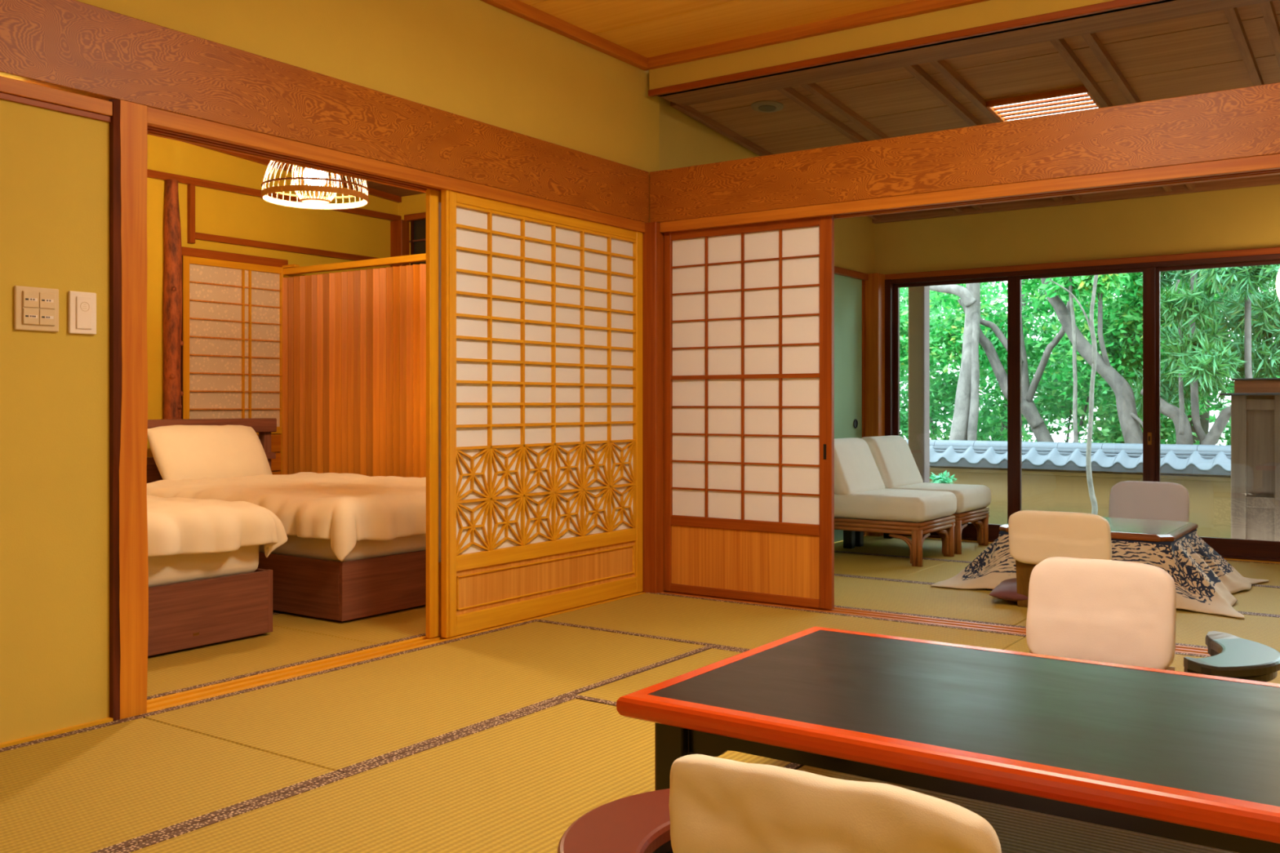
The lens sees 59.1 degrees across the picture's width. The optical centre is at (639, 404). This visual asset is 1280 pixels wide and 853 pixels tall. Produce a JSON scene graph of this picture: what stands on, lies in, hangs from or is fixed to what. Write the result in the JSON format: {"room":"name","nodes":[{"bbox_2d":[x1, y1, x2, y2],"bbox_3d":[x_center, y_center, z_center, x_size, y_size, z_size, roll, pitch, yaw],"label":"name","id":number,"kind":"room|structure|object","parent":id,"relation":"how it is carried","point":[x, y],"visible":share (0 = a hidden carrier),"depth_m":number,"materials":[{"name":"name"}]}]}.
{"room":"traditional dwelling","nodes":[
{"label":"traditional dwelling","id":0,"kind":"room"},
{"bbox_2d":[146,134,398,471],"bbox_3d":[-2.971,-0.465,6.657,0.120,3.000,4.030,0,0,35],"label":"wall","id":1,"kind":"structure","parent":0,"point":[217,212],"depth_m":7.13,"materials":[{"name":"yellow paint"}]},
{"bbox_2d":[181,255,182,419],"bbox_3d":[-2.775,0.019,6.799,0.040,1.832,0.022,0,0,35],"label":"door frame","id":2,"kind":"structure","parent":1,"relation":"attached to","point":[182,255],"depth_m":6.79,"materials":[{"name":"brown wood"}]},
{"bbox_2d":[186,183,195,244],"bbox_3d":[-2.729,-1.159,6.869,0.035,0.357,0.035,0,0,35],"label":"post","id":3,"kind":"object","parent":1,"relation":"attached to","point":[190,188],"visible":1,"depth_m":6.86,"materials":[{"name":"brown wood"}]},
{"bbox_2d":[182,255,284,475],"bbox_3d":[-2.550,0.019,7.109,0.035,1.832,0.738,0,0,35],"label":"shoji screen","id":4,"kind":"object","parent":1,"relation":"in","point":[231,324],"depth_m":7.10,"materials":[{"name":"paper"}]},
{"bbox_2d":[181,246,288,266],"bbox_3d":[-2.554,-0.923,7.113,0.045,0.053,0.785,0,0,35],"label":"rail","id":5,"kind":"object","parent":1,"relation":"attached to","point":[188,251],"visible":0.76,"depth_m":7.08,"materials":[{"name":"brown wood"}]},
{"bbox_2d":[146,168,401,220],"bbox_3d":[-2.908,-1.359,6.613,0.035,0.043,4.030,0,0,35],"label":"rail","id":6,"kind":"object","parent":1,"relation":"attached to","point":[153,174],"visible":0.41,"depth_m":7.12,"materials":[{"name":"brown wood"}]},
{"bbox_2d":[195,231,393,265],"bbox_3d":[-2.239,-1.030,7.576,0.033,0.040,1.685,0,0,35],"label":"rail","id":7,"kind":"object","parent":1,"relation":"attached to","point":[198,236],"visible":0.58,"depth_m":7.37,"materials":[{"name":"brown wood"}]},
{"bbox_2d":[146,604,426,700],"bbox_3d":[-1.748,0.994,5.806,2.860,0.122,4.030,0,0,35],"label":"floor","id":8,"kind":"structure","parent":0,"point":[295,639],"depth_m":4.31,"materials":[{"name":"beige wicker"}]},
{"bbox_2d":[163,178,183,419],"bbox_3d":[-2.784,-0.201,6.733,0.117,2.273,0.117,0,0,-13],"label":"post","id":9,"kind":"object","parent":8,"relation":"on","point":[172,294],"visible":0.59,"depth_m":6.70,"materials":[{"name":"brown wood"}]},
{"bbox_2d":[147,545,272,656],"bbox_3d":[-2.666,0.510,4.769,2.141,0.850,1.078,0,0,35],"label":"bed","id":10,"kind":"object","parent":8,"relation":"on","point":[199,599],"visible":0.3,"depth_m":4.35,"materials":[{"name":"brown wood"}]},
{"bbox_2d":[146,494,287,557],"bbox_3d":[-2.331,0.501,4.514,1.496,0.235,1.253,0,0,35],"label":"duvet","id":11,"kind":"object","parent":10,"relation":"on","point":[175,525],"visible":0.32,"depth_m":4.32,"materials":[{"name":"fabric"}]},
{"bbox_2d":[146,417,426,621],"bbox_3d":[-1.801,0.510,5.904,2.141,0.850,1.240,0,0,35],"label":"bed","id":12,"kind":"object","parent":8,"relation":"on","point":[376,577],"visible":0.23,"depth_m":4.99,"materials":[{"name":"brown wood"}]},
{"bbox_2d":[147,425,272,480],"bbox_3d":[-2.437,0.310,6.444,0.307,0.390,0.703,0,0,33],"label":"pillow","id":13,"kind":"object","parent":12,"relation":"on","point":[179,452],"visible":0.76,"depth_m":6.33,"materials":[{"name":"fabric"}]},
{"bbox_2d":[146,471,426,561],"bbox_3d":[-1.558,0.524,5.733,1.747,0.276,1.384,0,0,35],"label":"duvet","id":14,"kind":"object","parent":12,"relation":"on","point":[345,509],"visible":0.7,"depth_m":5.07,"materials":[{"name":"fabric"}]},
{"bbox_2d":[277,253,426,477],"bbox_3d":[-1.235,0.013,6.649,2.740,1.845,0.073,0,0,35],"label":"wall","id":15,"kind":"structure","parent":8,"relation":"on","point":[353,344],"depth_m":6.99,"materials":[{"name":"brown wood"}]},
{"bbox_2d":[390,219,409,266],"bbox_3d":[-1.745,-0.200,8.210,0.120,2.270,0.080,0,0,35],"label":"post","id":16,"kind":"object","parent":8,"relation":"on","point":[399,228],"visible":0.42,"depth_m":8.18,"materials":[{"name":"brown wood"}]},
{"bbox_2d":[185,142,425,202],"bbox_3d":[-1.744,-1.644,5.803,2.870,0.332,4.030,0,0,35],"label":"ceiling","id":17,"kind":"structure","parent":0,"point":[393,193],"depth_m":7.90,"materials":[{"name":"brown wood"}]},
{"bbox_2d":[261,160,368,209],"bbox_3d":[-1.488,-1.296,5.181,0.476,0.737,0.476,0,0,35],"label":"pendant lamp","id":18,"kind":"object","parent":17,"relation":"hanging from","point":[315,180],"visible":0.57,"depth_m":5.14,"materials":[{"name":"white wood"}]},
{"bbox_2d":[0,0,644,743],"bbox_3d":[-1.617,-0.415,3.383,0.102,2.800,5.600,0,0,35],"label":"wall","id":19,"kind":"structure","parent":0,"point":[55,165],"depth_m":3.31,"materials":[{"name":"paint"}]},
{"bbox_2d":[13,285,58,332],"bbox_3d":[-1.692,-0.268,3.171,0.017,0.122,0.122,0,0,35],"label":"switch plate","id":20,"kind":"object","parent":19,"relation":"attached to","point":[35,308],"visible":1,"depth_m":3.16,"materials":[{"name":"beige plastic"}]},
{"bbox_2d":[0,75,112,122],"bbox_3d":[-2.367,-0.867,2.199,0.014,0.060,2.800,0,0,35],"label":"lintel","id":21,"kind":"object","parent":19,"relation":"attached to","point":[11,89],"visible":1,"depth_m":3.21,"materials":[{"name":"brown wood"}]},
{"bbox_2d":[0,717,112,748],"bbox_3d":[-2.367,0.957,2.199,0.018,0.056,2.800,0,0,35],"label":"baseboard","id":22,"kind":"structure","parent":19,"relation":"attached to","point":[93,723],"depth_m":3.21,"materials":[{"name":"brown wood"}]},
{"bbox_2d":[68,290,96,334],"bbox_3d":[-1.617,-0.266,3.278,0.016,0.122,0.080,0,0,35],"label":"wall switch","id":23,"kind":"object","parent":19,"relation":"attached to","point":[82,305],"visible":1,"depth_m":3.27,"materials":[{"name":"beige plastic"}]},
{"bbox_2d":[108,98,148,721],"bbox_3d":[-1.573,0.040,3.420,0.130,1.890,0.114,0,0,35],"label":"post","id":24,"kind":"object","parent":19,"relation":"attached to","point":[128,126],"visible":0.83,"depth_m":3.37,"materials":[{"name":"brown wood"}]},
{"bbox_2d":[0,0,648,222],"bbox_3d":[-1.572,-1.033,3.352,0.050,0.256,5.600,0,0,35],"label":"beam","id":25,"kind":"structure","parent":19,"relation":"attached to","point":[71,46],"depth_m":3.81,"materials":[{"name":"brown wood"}]},
{"bbox_2d":[146,106,644,232],"bbox_3d":[-0.790,-0.881,4.559,0.136,0.052,2.665,0,0,35],"label":"lintel","id":26,"kind":"object","parent":25,"relation":"attached to","point":[161,123],"visible":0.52,"depth_m":4.05,"materials":[{"name":"brown wood"}]},
{"bbox_2d":[146,591,645,713],"bbox_3d":[-0.790,0.965,4.556,0.136,0.061,2.670,0,0,35],"label":"sill","id":27,"kind":"structure","parent":19,"relation":"attached to","point":[223,688],"depth_m":3.99,"materials":[{"name":"brown wood"}]},
{"bbox_2d":[426,188,440,638],"bbox_3d":[-0.443,0.033,5.076,0.027,1.796,1.410,0,0,35],"label":"door","id":28,"kind":"structure","parent":19,"relation":"in","point":[433,197],"depth_m":4.50,"materials":[{"name":"brown wood"}]},
{"bbox_2d":[440,189,642,638],"bbox_3d":[-0.389,0.033,5.064,0.038,1.796,1.373,0,0,35],"label":"door","id":29,"kind":"structure","parent":19,"relation":"in","point":[541,311],"depth_m":4.97,"materials":[{"name":"brown wood"}]},
{"bbox_2d":[480,0,650,70],"bbox_3d":[-1.558,-1.698,3.342,0.040,0.055,5.600,0,0,35],"label":"crown molding","id":30,"kind":"structure","parent":19,"relation":"attached to","point":[518,8],"depth_m":5.10,"materials":[{"name":"brown wood"}]},
{"bbox_2d":[398,193,426,265],"bbox_3d":[-0.653,-0.465,7.573,2.880,3.000,0.120,0,0,35],"label":"wall","id":31,"kind":"structure","parent":0,"point":[416,203],"depth_m":8.20,"materials":[{"name":"yellow paint"}]},
{"bbox_2d":[404,212,426,265],"bbox_3d":[-0.606,-1.093,7.430,2.640,0.555,0.060,0,0,35],"label":"window","id":32,"kind":"structure","parent":31,"relation":"in","point":[418,228],"depth_m":8.13,"materials":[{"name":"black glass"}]},
{"bbox_2d":[0,592,1279,852],"bbox_3d":[0.419,0.994,1.968,4.800,0.122,5.600,0,0,35],"label":"floor","id":33,"kind":"structure","parent":0,"point":[500,740],"depth_m":3.00,"materials":[{"name":"beige wicker"}]},
{"bbox_2d":[557,788,672,852],"bbox_3d":[0.008,0.811,1.900,0.219,0.248,0.501,0,0,35],"label":"armrest","id":34,"kind":"object","parent":33,"relation":"on","point":[640,823],"visible":0.51,"depth_m":1.87,"materials":[{"name":"brown paint"}]},
{"bbox_2d":[642,221,665,593],"bbox_3d":[0.046,0.040,5.699,0.188,1.890,0.158,0,0,35],"label":"post","id":35,"kind":"object","parent":33,"relation":"on","point":[653,241],"visible":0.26,"depth_m":5.61,"materials":[{"name":"brown wood"}]},
{"bbox_2d":[668,754,1001,852],"bbox_3d":[0.369,0.709,1.687,0.484,0.452,0.548,0,0,35],"label":"chair","id":36,"kind":"object","parent":33,"relation":"on","point":[717,805],"visible":1,"depth_m":1.48,"materials":[{"name":"beige fabric"}]},
{"bbox_2d":[616,626,1279,852],"bbox_3d":[0.815,0.770,2.301,1.470,0.330,0.915,0,0,35],"label":"table","id":37,"kind":"object","parent":33,"relation":"on","point":[1190,757],"visible":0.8,"depth_m":2.17,"materials":[{"name":"paint"}]},
{"bbox_2d":[1026,556,1176,671],"bbox_3d":[1.389,0.722,3.530,0.459,0.425,0.504,0,0,35],"label":"chair","id":38,"kind":"object","parent":33,"relation":"on","point":[1121,612],"visible":0.7,"depth_m":3.66,"materials":[{"name":"beige fabric"}]},
{"bbox_2d":[1183,631,1279,682],"bbox_3d":[1.687,0.811,3.181,0.219,0.248,0.501,0,0,35],"label":"armrest","id":39,"kind":"object","parent":33,"relation":"on","point":[1232,656],"visible":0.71,"depth_m":3.08,"materials":[{"name":"grey paint"}]},
{"bbox_2d":[518,0,916,57],"bbox_3d":[0.406,-1.772,1.976,5.030,0.105,5.800,0,0,35],"label":"ceiling","id":40,"kind":"structure","parent":0,"point":[647,28],"depth_m":5.01,"materials":[{"name":"brown wood"}]},
{"bbox_2d":[658,97,875,273],"bbox_3d":[0.815,-1.395,7.039,0.140,0.940,2.920,0,0,35],"label":"wall","id":41,"kind":"structure","parent":0,"point":[684,141],"depth_m":6.33,"materials":[{"name":"paint"}]},
{"bbox_2d":[644,0,1173,222],"bbox_3d":[1.956,-1.385,4.388,5.040,0.960,0.130,0,0,35],"label":"wall","id":42,"kind":"structure","parent":0,"point":[990,11],"depth_m":5.06,"materials":[{"name":"paint"}]},
{"bbox_2d":[664,215,834,609],"bbox_3d":[0.501,0.033,5.386,0.912,1.796,0.032,0,0,35],"label":"door","id":43,"kind":"structure","parent":42,"relation":"in","point":[749,308],"depth_m":5.37,"materials":[{"name":"brown wood"}]},
{"bbox_2d":[647,0,988,69],"bbox_3d":[2.018,-1.698,4.257,4.788,0.055,0.055,0,0,35],"label":"crown molding","id":44,"kind":"structure","parent":42,"relation":"attached to","point":[918,6],"depth_m":5.10,"materials":[{"name":"brown wood"}]},
{"bbox_2d":[648,0,1275,106],"bbox_3d":[2.102,-1.557,4.388,4.800,0.040,0.324,0,0,35],"label":"soffit","id":45,"kind":"structure","parent":42,"relation":"attached to","point":[1168,10],"depth_m":4.88,"materials":[{"name":"brown wood"}]},
{"bbox_2d":[660,591,1210,656],"bbox_3d":[2.082,0.965,4.307,4.740,0.061,0.136,0,0,35],"label":"sill","id":46,"kind":"structure","parent":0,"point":[1182,649],"depth_m":4.91,"materials":[{"name":"brown wood"}]},
{"bbox_2d":[668,0,1279,223],"bbox_3d":[2.879,-1.500,5.628,5.140,0.375,3.120,0,0,35],"label":"ceiling","id":47,"kind":"structure","parent":0,"point":[1235,47],"depth_m":5.49,"materials":[{"name":"brown wood"}]},
{"bbox_2d":[751,100,783,112],"bbox_3d":[0.671,-1.570,5.957,0.169,0.028,0.169,0,0,29],"label":"ceiling speaker","id":48,"kind":"object","parent":47,"relation":"attached to","point":[766,106],"visible":1,"depth_m":5.93,"materials":[{"name":"brown plastic"}]},
{"bbox_2d":[986,85,1101,121],"bbox_3d":[2.059,-1.507,5.728,0.510,0.062,0.361,0,0,35],"label":"ceiling light","id":49,"kind":"object","parent":47,"relation":"attached to","point":[1075,99],"visible":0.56,"depth_m":5.69,"materials":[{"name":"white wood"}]},
{"bbox_2d":[995,93,1097,120],"bbox_3d":[2.059,-1.518,5.729,0.470,0.004,0.330,0,-5,35],"label":"diffuser","id":50,"kind":"object","parent":49,"relation":"attached to","point":[1082,93],"depth_m":5.74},
{"bbox_2d":[1275,267,1279,301],"bbox_3d":[3.676,-0.947,6.183,0.344,0.935,0.344,0,0,35],"label":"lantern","id":51,"kind":"object","parent":47,"relation":"hanging from","point":[1277,280],"visible":1,"depth_m":6.22,"materials":[{"name":"white paper"}]},
{"bbox_2d":[834,535,1279,652],"bbox_3d":[2.872,0.994,5.584,4.900,0.122,2.860,0,0,35],"label":"floor","id":52,"kind":"structure","parent":0,"point":[879,575],"depth_m":5.55,"materials":[{"name":"beige wicker"}]},
{"bbox_2d":[863,272,893,536],"bbox_3d":[1.717,0.026,8.114,0.175,1.918,0.225,0,0,35],"label":"post","id":53,"kind":"object","parent":52,"relation":"on","point":[879,291],"visible":0.44,"depth_m":8.04,"materials":[{"name":"brown wood"}]},
{"bbox_2d":[834,437,956,567],"bbox_3d":[1.473,0.575,6.953,0.791,0.720,0.612,0,0,35],"label":"chair","id":54,"kind":"object","parent":52,"relation":"on","point":[862,501],"visible":0.88,"depth_m":6.76,"materials":[{"name":"fabric"}]},
{"bbox_2d":[834,437,884,495],"bbox_3d":[1.315,0.388,7.063,0.244,0.345,0.592,0,0,35],"label":"cushion","id":55,"kind":"object","parent":54,"relation":"on","point":[856,471],"depth_m":6.97,"materials":[{"name":"beige fabric"}]},
{"bbox_2d":[834,488,956,522],"bbox_3d":[1.545,0.610,6.903,0.615,0.150,0.612,0,0,35],"label":"seat cushion","id":56,"kind":"object","parent":54,"relation":"on","point":[854,504],"depth_m":6.69,"materials":[{"name":"beige fabric"}]},
{"bbox_2d":[854,435,991,554],"bbox_3d":[1.852,0.575,7.499,0.791,0.720,0.612,0,0,35],"label":"chair","id":57,"kind":"object","parent":52,"relation":"on","point":[894,460],"visible":0.62,"depth_m":7.42,"materials":[{"name":"fabric"}]},
{"bbox_2d":[861,435,923,488],"bbox_3d":[1.695,0.388,7.609,0.244,0.345,0.592,0,0,35],"label":"cushion","id":58,"kind":"object","parent":57,"relation":"on","point":[894,460],"depth_m":7.50,"materials":[{"name":"beige fabric"}]},
{"bbox_2d":[886,482,991,513],"bbox_3d":[1.925,0.610,7.449,0.615,0.150,0.612,0,0,35],"label":"seat cushion","id":59,"kind":"object","parent":57,"relation":"on","point":[971,499],"depth_m":7.29,"materials":[{"name":"beige fabric"}]},
{"bbox_2d":[1008,510,1111,607],"bbox_3d":[1.999,0.706,5.239,0.444,0.457,0.514,0,0,35],"label":"chair","id":60,"kind":"object","parent":52,"relation":"on","point":[1035,536],"visible":0.66,"depth_m":5.05,"materials":[{"name":"fabric"}]},
{"bbox_2d":[989,577,1028,601],"bbox_3d":[1.931,0.889,5.368,0.462,0.086,0.462,0,0,27],"label":"floor cushion","id":61,"kind":"object","parent":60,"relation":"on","point":[1006,589],"visible":0.36,"depth_m":5.26,"materials":[{"name":"fabric"}]},
{"bbox_2d":[999,516,1198,542],"bbox_3d":[2.394,0.777,5.886,0.830,0.316,0.790,0,0,35],"label":"table","id":62,"kind":"object","parent":52,"relation":"on","point":[1128,529],"visible":0.36,"depth_m":5.64,"materials":[{"name":"brown wood"}]},
{"bbox_2d":[930,528,1268,618],"bbox_3d":[2.409,0.791,5.870,1.458,0.280,1.340,0,0,35],"label":"quilt","id":63,"kind":"object","parent":52,"relation":"on","point":[1205,582],"visible":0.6,"depth_m":5.44,"materials":[{"name":"fabric"}]},
{"bbox_2d":[1108,480,1189,522],"bbox_3d":[2.913,0.698,6.562,0.443,0.474,0.522,0,0,35],"label":"chair","id":64,"kind":"object","parent":52,"relation":"on","point":[1137,500],"visible":0.52,"depth_m":6.71,"materials":[{"name":"beige fabric"}]},
{"bbox_2d":[875,184,1279,274],"bbox_3d":[3.735,-1.299,6.860,5.140,0.732,0.120,0,0,35],"label":"wall","id":65,"kind":"structure","parent":0,"point":[1242,218],"depth_m":7.35,"materials":[{"name":"paint"}]},
{"bbox_2d":[834,246,1279,563],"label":"window","id":66,"kind":"structure","parent":65,"relation":"in","point":[1014,283],"depth_m":7.40,"materials":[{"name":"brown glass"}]},
{"bbox_2d":[893,277,1007,539],"bbox_3d":[2.201,0.029,7.878,0.890,1.788,0.036,0,0,35],"label":"window","id":67,"kind":"structure","parent":66,"relation":"attached to","point":[970,531],"depth_m":8.10,"materials":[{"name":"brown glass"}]},
{"bbox_2d":[1155,259,1279,559],"bbox_3d":[3.611,0.029,6.897,0.985,1.788,0.036,0,0,35],"label":"window","id":68,"kind":"structure","parent":66,"relation":"attached to","point":[1223,546],"depth_m":6.94,"materials":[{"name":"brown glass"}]},
{"bbox_3d":[0.794,0.050,7.053,0.090,1.970,2.920,0,0,35],"label":"wall","id":69,"kind":"structure","parent":0,"visible":0},
{"bbox_2d":[834,274,865,542],"bbox_3d":[0.804,0.025,6.943,0.052,1.820,2.730,0,0,35],"label":"door","id":70,"kind":"structure","parent":69,"relation":"in","point":[849,292],"depth_m":7.85,"materials":[{"name":"green paint"}]},
{"bbox_3d":[3.301,-0.390,1.821,0.100,2.850,8.650,0,0,35],"label":"wall","id":71,"kind":"structure","parent":0,"visible":0},
{"bbox_2d":[649,82,1279,222],"bbox_3d":[2.031,-1.033,4.287,4.800,0.256,0.050,0,0,35],"label":"beam","id":72,"kind":"structure","parent":71,"relation":"attached to","point":[1243,122],"depth_m":4.67,"materials":[{"name":"brown wood"}]},
{"bbox_2d":[659,153,1279,232],"bbox_3d":[2.083,-0.894,4.309,4.740,0.078,0.136,0,0,35],"label":"lintel","id":73,"kind":"object","parent":72,"relation":"attached to","point":[1264,165],"visible":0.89,"depth_m":4.64,"materials":[{"name":"brown wood"}]},
{"bbox_3d":[8.358,1.485,17.591,28.000,0.100,22.880,0,0,35],"label":"ground","id":74,"kind":"structure","parent":0,"visible":0},
{"bbox_2d":[908,285,929,482],"bbox_3d":[2.094,-0.015,8.476,0.130,2.900,0.120,0,0,35],"label":"post","id":75,"kind":"object","parent":74,"relation":"on","point":[918,296],"visible":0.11,"depth_m":8.43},
{"bbox_2d":[929,470,956,484],"bbox_3d":[2.921,1.046,11.307,0.496,0.797,0.488,0,0,15],"label":"shrub","id":76,"kind":"object","parent":74,"relation":"on","point":[939,479],"visible":0.16,"depth_m":11.24,"materials":[{"name":"green plant"}]},
{"bbox_2d":[900,284,989,438],"bbox_3d":[3.626,-2.309,20.672,5.391,7.522,3.568,0,0,35],"label":"tree","id":77,"kind":"object","parent":74,"relation":"on","point":[940,411],"visible":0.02,"depth_m":19.44,"materials":[{"name":"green plant"}]},
{"bbox_2d":[899,302,1007,440],"bbox_3d":[4.172,-0.082,16.527,2.750,3.056,2.472,0,0,35],"label":"leafy shrub","id":78,"kind":"object","parent":74,"relation":"on","point":[942,393],"visible":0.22,"depth_m":16.02,"materials":[{"name":"green plant"}]},
{"bbox_2d":[899,280,1133,441],"bbox_3d":[6.016,-2.314,18.874,5.922,7.515,3.882,0,0,35],"label":"tree","id":79,"kind":"object","parent":74,"relation":"on","point":[988,295],"visible":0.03,"depth_m":18.97,"materials":[{"name":"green plant"}]},
{"bbox_2d":[946,296,1167,443],"bbox_3d":[5.738,-0.022,15.453,2.940,2.937,2.367,0,0,35],"label":"leafy shrub","id":80,"kind":"object","parent":74,"relation":"on","point":[1052,407],"visible":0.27,"depth_m":15.24,"materials":[{"name":"green plant"}]},
{"bbox_2d":[899,271,1214,440],"bbox_3d":[4.707,-1.814,15.384,5.497,6.516,2.668,0,0,35],"label":"tree","id":81,"kind":"object","parent":74,"relation":"on","point":[966,412],"visible":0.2,"depth_m":14.48,"materials":[{"name":"green plant"}]},
{"bbox_2d":[905,439,1231,538],"bbox_3d":[4.639,0.923,12.242,16.000,1.023,0.570,0,0,35],"label":"wall","id":82,"kind":"structure","parent":74,"relation":"on","point":[1054,474],"depth_m":12.09,"materials":[{"name":"paint"}]},
{"bbox_2d":[1068,276,1078,442],"bbox_3d":[5.153,-0.814,13.066,2.159,4.503,1.126,0,0,35],"label":"slender tree","id":83,"kind":"object","parent":74,"relation":"on","point":[1070,287],"visible":0.06,"depth_m":13.01,"materials":[{"name":"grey plant"}]},
{"bbox_2d":[1049,275,1097,515],"bbox_3d":[4.224,-0.419,10.559,1.116,3.709,2.155,0,0,-35],"label":"sapling","id":84,"kind":"object","parent":74,"relation":"on","point":[1091,324],"visible":0.15,"depth_m":10.34,"materials":[{"name":"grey plant"}]},
{"bbox_2d":[929,271,1239,442],"bbox_3d":[5.827,-0.815,14.660,4.495,4.505,2.428,0,0,20],"label":"forked tree","id":85,"kind":"object","parent":74,"relation":"on","point":[1030,412],"visible":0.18,"depth_m":14.28,"materials":[{"name":"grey plant"}]},
{"bbox_2d":[1060,304,1231,445],"bbox_3d":[6.910,0.025,14.362,1.866,2.845,3.188,0,0,-43],"label":"leafy shrub","id":86,"kind":"object","parent":74,"relation":"on","point":[1170,434],"visible":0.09,"depth_m":14.47,"materials":[{"name":"green plant"}]},
{"bbox_2d":[1023,271,1276,444],"bbox_3d":[6.193,-0.616,13.667,3.632,4.113,2.858,0,0,35],"label":"leaning tree","id":87,"kind":"object","parent":74,"relation":"on","point":[1131,428],"visible":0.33,"depth_m":13.36,"materials":[{"name":"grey plant"}]},
{"bbox_2d":[1025,272,1279,444],"bbox_3d":[8.397,-2.313,17.162,5.448,7.520,3.924,0,0,35],"label":"tree","id":88,"kind":"object","parent":74,"relation":"on","point":[1204,423],"visible":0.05,"depth_m":17.20,"materials":[{"name":"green plant"}]},
{"bbox_2d":[1106,264,1279,444],"bbox_3d":[6.967,-0.613,12.458,3.630,4.109,2.976,0,0,35],"label":"tree","id":89,"kind":"object","parent":74,"relation":"on","point":[1204,358],"visible":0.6,"depth_m":12.28,"materials":[{"name":"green plant"}]},
{"bbox_2d":[1219,377,1279,541],"bbox_3d":[4.322,0.634,7.061,1.205,1.602,0.400,0,0,35],"label":"cabinet","id":90,"kind":"object","parent":74,"relation":"on","point":[1255,402],"visible":0.74,"depth_m":7.19,"materials":[{"name":"brown wood"}]},
{"bbox_2d":[1221,328,1279,445],"bbox_3d":[8.257,0.058,13.580,3.154,2.809,2.466,0,0,35],"label":"leafy shrub","id":91,"kind":"object","parent":74,"relation":"on","point":[1226,433],"visible":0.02,"depth_m":13.63,"materials":[{"name":"green plant"}]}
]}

